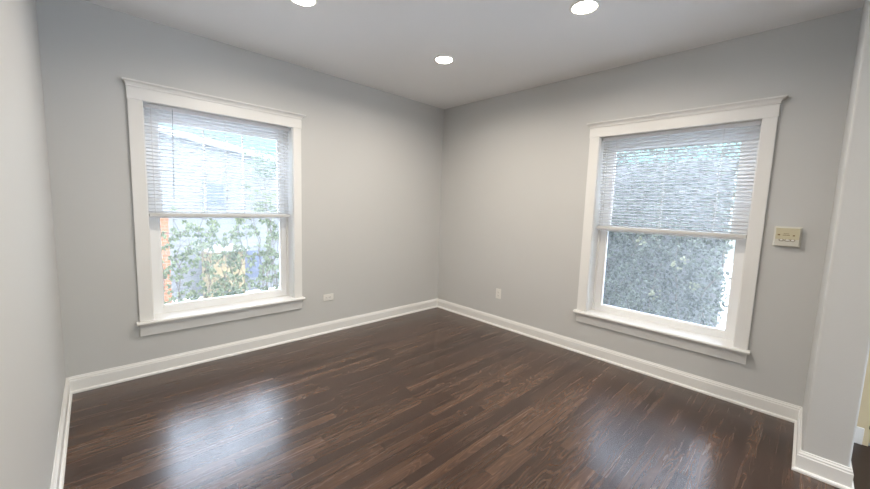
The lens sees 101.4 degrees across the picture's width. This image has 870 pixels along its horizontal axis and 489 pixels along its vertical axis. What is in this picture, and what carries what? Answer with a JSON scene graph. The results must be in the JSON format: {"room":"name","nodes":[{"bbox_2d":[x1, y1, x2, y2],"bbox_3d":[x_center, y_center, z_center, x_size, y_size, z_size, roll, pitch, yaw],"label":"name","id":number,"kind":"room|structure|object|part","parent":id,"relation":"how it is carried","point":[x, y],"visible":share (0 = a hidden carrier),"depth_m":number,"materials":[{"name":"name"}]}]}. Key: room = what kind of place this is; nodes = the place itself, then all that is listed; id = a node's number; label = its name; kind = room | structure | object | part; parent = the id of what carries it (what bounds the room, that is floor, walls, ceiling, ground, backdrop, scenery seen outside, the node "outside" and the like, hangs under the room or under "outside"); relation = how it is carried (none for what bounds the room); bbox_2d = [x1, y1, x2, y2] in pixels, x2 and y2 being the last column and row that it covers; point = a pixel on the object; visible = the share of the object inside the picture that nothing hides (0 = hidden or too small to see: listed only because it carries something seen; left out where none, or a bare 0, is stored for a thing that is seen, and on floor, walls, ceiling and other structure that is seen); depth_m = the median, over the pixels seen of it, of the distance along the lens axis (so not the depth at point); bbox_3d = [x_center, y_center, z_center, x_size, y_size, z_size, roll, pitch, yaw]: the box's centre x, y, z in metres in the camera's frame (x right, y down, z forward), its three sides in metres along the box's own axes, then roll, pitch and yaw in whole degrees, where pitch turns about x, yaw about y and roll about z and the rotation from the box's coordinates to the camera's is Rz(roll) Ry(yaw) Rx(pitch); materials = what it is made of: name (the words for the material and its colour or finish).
{"room":"empty room","nodes":[
{"label":"empty room","id":0,"kind":"room"},
{"bbox_2d":[0,0,65,488],"bbox_3d":[-0.206,0.071,-0.226,0.240,2.600,6.800,-4,8,-44],"label":"wall","id":1,"kind":"structure","parent":0,"point":[32,362],"depth_m":1.34,"materials":[{"name":"paint"}]},
{"bbox_2d":[50,378,71,488],"bbox_3d":[-0.151,1.299,-0.003,0.026,0.115,6.800,-4,8,-44],"label":"baseboard","id":2,"kind":"structure","parent":1,"relation":"attached to","point":[57,482],"depth_m":1.86,"materials":[{"name":"white paint"}]},
{"bbox_2d":[36,0,443,377],"bbox_3d":[-1.367,-0.365,3.508,3.756,2.600,0.240,-4,8,-44],"label":"wall","id":3,"kind":"structure","parent":0,"point":[371,158],"depth_m":2.90,"materials":[{"name":"paint"}]},
{"bbox_2d":[121,77,305,335],"bbox_3d":[-1.802,-0.271,3.073,1.291,1.845,0.320,-4,8,-44],"label":"window","id":4,"kind":"structure","parent":3,"relation":"in","point":[155,317],"depth_m":2.89,"materials":[{"name":"white paint"}]},
{"bbox_3d":[-2.144,-0.225,2.595,0.082,1.605,0.020,-4,8,-44],"label":"casing","id":5,"kind":"part","parent":4,"relation":"part of","materials":[{"name":"white paint"}]},
{"bbox_3d":[-1.683,-1.154,2.886,1.291,0.042,0.056,-4,8,-44],"label":"crown moulding","id":6,"kind":"part","parent":4,"relation":"part of","materials":[{"name":"white paint"}]},
{"bbox_3d":[-1.861,-0.659,3.107,1.065,0.832,0.035,-4,8,-44],"label":"sash","id":7,"kind":"part","parent":4,"relation":"part of","materials":[{"name":"white plastic"}]},
{"bbox_3d":[-1.700,-1.093,2.902,1.239,0.084,0.022,-4,8,-44],"label":"head casing","id":8,"kind":"part","parent":4,"relation":"part of","materials":[{"name":"white paint"}]},
{"bbox_2d":[143,103,289,216],"bbox_3d":[-1.754,-0.646,2.996,1.055,0.826,0.048,-4,8,-44],"label":"window blind","id":9,"kind":"object","parent":4,"relation":"attached to","point":[145,105],"visible":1,"depth_m":2.92,"materials":[{"name":"white plastic"}]},
{"bbox_3d":[-2.111,-0.621,2.664,0.003,0.774,0.032,-4,8,-44],"label":"ladder cord","id":10,"kind":"part","parent":9,"relation":"part of","materials":[{"name":"white fabric"}]},
{"bbox_3d":[-1.771,-0.249,3.043,1.055,0.026,0.028,-4,8,-44],"label":"rail","id":11,"kind":"part","parent":9,"relation":"part of","materials":[{"name":"white plastic"}]},
{"bbox_3d":[-1.761,-0.645,2.998,0.003,0.774,0.032,-4,8,-44],"label":"ladder cord","id":12,"kind":"part","parent":9,"relation":"part of","materials":[{"name":"white fabric"}]},
{"bbox_3d":[-1.440,-0.667,3.304,0.003,0.774,0.032,-4,8,-44],"label":"ladder cord","id":13,"kind":"part","parent":9,"relation":"part of","materials":[{"name":"white fabric"}]},
{"bbox_3d":[-1.854,0.125,3.156,1.065,0.810,0.035,-4,8,-44],"label":"sash","id":14,"kind":"part","parent":4,"relation":"part of","materials":[{"name":"white plastic"}]},
{"bbox_3d":[-1.310,-0.282,3.392,0.074,1.605,0.020,-4,8,-44],"label":"casing","id":15,"kind":"part","parent":4,"relation":"part of","materials":[{"name":"white paint"}]},
{"bbox_2d":[67,298,436,393],"bbox_3d":[-1.229,0.877,3.627,3.516,0.115,0.026,-4,8,-44],"label":"baseboard","id":16,"kind":"structure","parent":3,"relation":"attached to","point":[97,379],"depth_m":3.06,"materials":[{"name":"white paint"}]},
{"bbox_2d":[323,293,332,300],"bbox_3d":[-1.111,0.551,3.708,0.115,0.070,0.007,-4,8,-44],"label":"electrical outlet","id":17,"kind":"object","parent":3,"relation":"attached to","point":[326,297],"visible":1,"depth_m":3.70,"materials":[{"name":"white plastic"}]},
{"bbox_2d":[63,307,869,488],"bbox_3d":[1.024,1.288,1.295,3.996,0.060,7.040,-4,8,-44],"label":"floor","id":18,"kind":"structure","parent":0,"point":[434,398],"depth_m":2.22,"materials":[{"name":"brown wood"}]},
{"bbox_2d":[82,0,863,108],"bbox_3d":[1.113,-1.385,1.011,3.996,0.120,7.040,-4,8,-44],"label":"ceiling","id":19,"kind":"structure","parent":0,"point":[497,47],"depth_m":2.54,"materials":[{"name":"paint"}]},
{"bbox_2d":[290,0,317,6],"bbox_3d":[-0.815,-1.507,2.192,0.176,0.016,0.176,-4,8,-44],"label":"recessed light","id":20,"kind":"object","parent":19,"relation":"in","point":[305,3],"visible":1,"depth_m":2.22,"materials":[{"name":"white plastic"}]},
{"bbox_2d":[434,55,453,63],"bbox_3d":[0.077,-1.566,3.030,0.176,0.016,0.176,-4,8,-44],"label":"recessed light","id":21,"kind":"object","parent":19,"relation":"in","point":[441,59],"visible":1,"depth_m":3.01,"materials":[{"name":"white plastic"}]},
{"bbox_2d":[569,0,599,14],"bbox_3d":[0.916,-1.448,2.181,0.176,0.016,0.176,-4,8,-44],"label":"recessed light","id":22,"kind":"object","parent":19,"relation":"in","point":[581,7],"visible":1,"depth_m":2.16,"materials":[{"name":"white plastic"}]},
{"bbox_2d":[438,7,869,445],"bbox_3d":[2.425,-0.127,2.450,0.240,2.600,7.040,-4,8,-44],"label":"wall","id":23,"kind":"structure","parent":0,"point":[515,164],"depth_m":2.99,"materials":[{"name":"paint"}]},
{"bbox_2d":[496,288,500,298],"bbox_3d":[0.729,0.566,4.096,0.007,0.115,0.070,-4,8,-44],"label":"electrical outlet","id":24,"kind":"object","parent":23,"relation":"attached to","point":[498,291],"visible":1,"depth_m":4.09,"materials":[{"name":"white plastic"}]},
{"bbox_2d":[437,298,853,488],"bbox_3d":[1.060,0.987,3.306,0.661,0.115,3.670,-4,8,-44],"label":"baseboard","id":25,"kind":"structure","parent":23,"relation":"attached to","point":[832,473],"depth_m":2.73,"materials":[{"name":"white paint"}]},
{"bbox_2d":[573,95,787,364],"bbox_3d":[1.905,-0.124,2.966,0.320,1.841,1.301,-4,8,-44],"label":"window","id":26,"kind":"structure","parent":23,"relation":"in","point":[731,343],"depth_m":2.77,"materials":[{"name":"white paint"}]},
{"bbox_3d":[1.423,-0.168,3.308,0.020,1.606,0.087,-4,8,-44],"label":"casing","id":27,"kind":"part","parent":26,"relation":"part of","materials":[{"name":"white paint"}]},
{"bbox_3d":[1.933,0.277,3.047,0.035,0.811,1.068,-4,8,-44],"label":"sash","id":28,"kind":"part","parent":26,"relation":"part of","materials":[{"name":"white plastic"}]},
{"bbox_2d":[596,121,760,238],"bbox_3d":[1.886,-0.503,2.893,0.036,0.820,1.058,-4,8,-44],"label":"window blind","id":29,"kind":"object","parent":26,"relation":"attached to","point":[753,123],"visible":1,"depth_m":2.81,"materials":[{"name":"white plastic"}]},
{"bbox_3d":[1.602,-0.542,3.188,0.032,0.768,0.003,-4,8,-44],"label":"ladder cord","id":30,"kind":"part","parent":29,"relation":"part of","materials":[{"name":"white fabric"}]},
{"bbox_3d":[1.871,-0.504,2.909,0.032,0.768,0.003,-4,8,-44],"label":"ladder cord","id":31,"kind":"part","parent":29,"relation":"part of","materials":[{"name":"white fabric"}]},
{"bbox_3d":[1.873,-0.108,2.936,0.028,0.026,1.058,-4,8,-44],"label":"rail","id":32,"kind":"part","parent":29,"relation":"part of","materials":[{"name":"white plastic"}]},
{"bbox_3d":[2.116,-0.469,2.655,0.032,0.768,0.003,-4,8,-44],"label":"ladder cord","id":33,"kind":"part","parent":29,"relation":"part of","materials":[{"name":"white fabric"}]},
{"bbox_3d":[1.992,-0.504,2.996,0.035,0.833,1.068,-4,8,-44],"label":"sash","id":34,"kind":"part","parent":26,"relation":"part of","materials":[{"name":"white plastic"}]},
{"bbox_3d":[1.849,-0.950,2.803,0.022,0.084,1.250,-4,8,-44],"label":"head casing","id":35,"kind":"part","parent":26,"relation":"part of","materials":[{"name":"white paint"}]},
{"bbox_3d":[1.842,-1.012,2.782,0.056,0.042,1.301,-4,8,-44],"label":"crown moulding","id":36,"kind":"part","parent":26,"relation":"part of","materials":[{"name":"white paint"}]},
{"bbox_3d":[2.225,-0.052,2.476,0.020,1.606,0.076,-4,8,-44],"label":"casing","id":37,"kind":"part","parent":26,"relation":"part of","materials":[{"name":"white paint"}]},
{"bbox_2d":[772,226,802,247],"bbox_3d":[2.329,-0.051,2.354,0.039,0.134,0.134,-4,8,-44],"label":"light switch","id":38,"kind":"object","parent":23,"relation":"attached to","point":[783,236],"visible":1,"depth_m":2.34,"materials":[{"name":"beige plastic"}]},
{"bbox_3d":[2.320,-0.070,2.342,0.003,0.073,0.114,-4,8,-44],"label":"panel","id":39,"kind":"part","parent":38,"relation":"part of","materials":[{"name":"beige plastic"}]},
{"bbox_2d":[801,0,869,466],"bbox_3d":[2.301,-0.077,1.949,0.635,2.600,0.172,-4,8,-44],"label":"wall partition","id":40,"kind":"structure","parent":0,"point":[840,348],"depth_m":1.78,"materials":[{"name":"paint"}]},
{"bbox_2d":[854,350,869,445],"bbox_3d":[2.896,0.204,1.757,0.066,2.120,0.970,-4,8,-44],"label":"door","id":41,"kind":"structure","parent":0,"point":[862,435],"depth_m":2.15,"materials":[{"name":"beige paint"}]},
{"label":"outside","id":42,"kind":"structure","parent":0,"visible":0},
{"bbox_2d":[172,262,732,329],"bbox_3d":[-3.457,1.373,8.545,40.000,0.060,50.000,-4,8,-44],"label":"ground","id":43,"kind":"structure","parent":42,"point":[728,267],"depth_m":9.53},
{"bbox_2d":[160,218,171,303],"bbox_3d":[-5.106,0.484,6.134,0.900,2.110,0.680,-4,8,-44],"label":"brick pier","id":44,"kind":"structure","parent":43,"relation":"on","point":[164,224],"depth_m":6.12,"materials":[{"name":"brick"}]},
{"bbox_2d":[159,125,279,299],"bbox_3d":[-5.660,-1.118,11.835,8.000,4.050,5.350,-4,8,-44],"label":"house","id":45,"kind":"structure","parent":43,"relation":"on","point":[227,224],"depth_m":8.52,"materials":[{"name":"white"}]},
{"bbox_3d":[-5.293,-1.187,8.581,0.350,0.500,0.006,-4,8,-44],"label":"pane","id":46,"kind":"part","parent":45,"relation":"part of","materials":[{"name":"glass"}]},
{"bbox_3d":[-4.755,0.512,9.335,0.400,0.700,0.006,-4,8,-44],"label":"pane","id":47,"kind":"part","parent":45,"relation":"part of","materials":[{"name":"glass"}]},
{"bbox_2d":[161,183,279,303],"bbox_3d":[-2.203,0.638,3.570,0.629,2.543,2.220,7,8,41],"label":"climbing vine","id":48,"kind":"object","parent":43,"relation":"on","point":[202,245],"visible":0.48,"depth_m":3.53,"materials":[{"name":"green plant"}]},
{"bbox_2d":[201,244,247,297],"bbox_3d":[-4.900,0.683,8.245,0.770,1.280,1.020,-4,8,-44],"label":"shed","id":49,"kind":"object","parent":43,"relation":"on","point":[219,270],"visible":0.18,"depth_m":7.90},
{"bbox_2d":[244,146,276,285],"bbox_3d":[-4.065,-0.491,8.565,0.871,3.602,0.995,-2,7,-32],"label":"tree","id":50,"kind":"object","parent":43,"relation":"on","point":[261,161],"visible":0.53,"depth_m":8.39,"materials":[{"name":"green plant"}]},
{"bbox_3d":[-4.019,-1.875,8.414,0.889,0.798,1.014,-4,8,-44],"label":"crown","id":51,"kind":"part","parent":50,"relation":"part of","materials":[{"name":"green plant"}]},
{"bbox_2d":[602,142,740,328],"bbox_3d":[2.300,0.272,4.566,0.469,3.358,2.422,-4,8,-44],"label":"ivy","id":52,"kind":"object","parent":43,"relation":"on","point":[616,298],"visible":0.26,"depth_m":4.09,"materials":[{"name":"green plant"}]}
]}

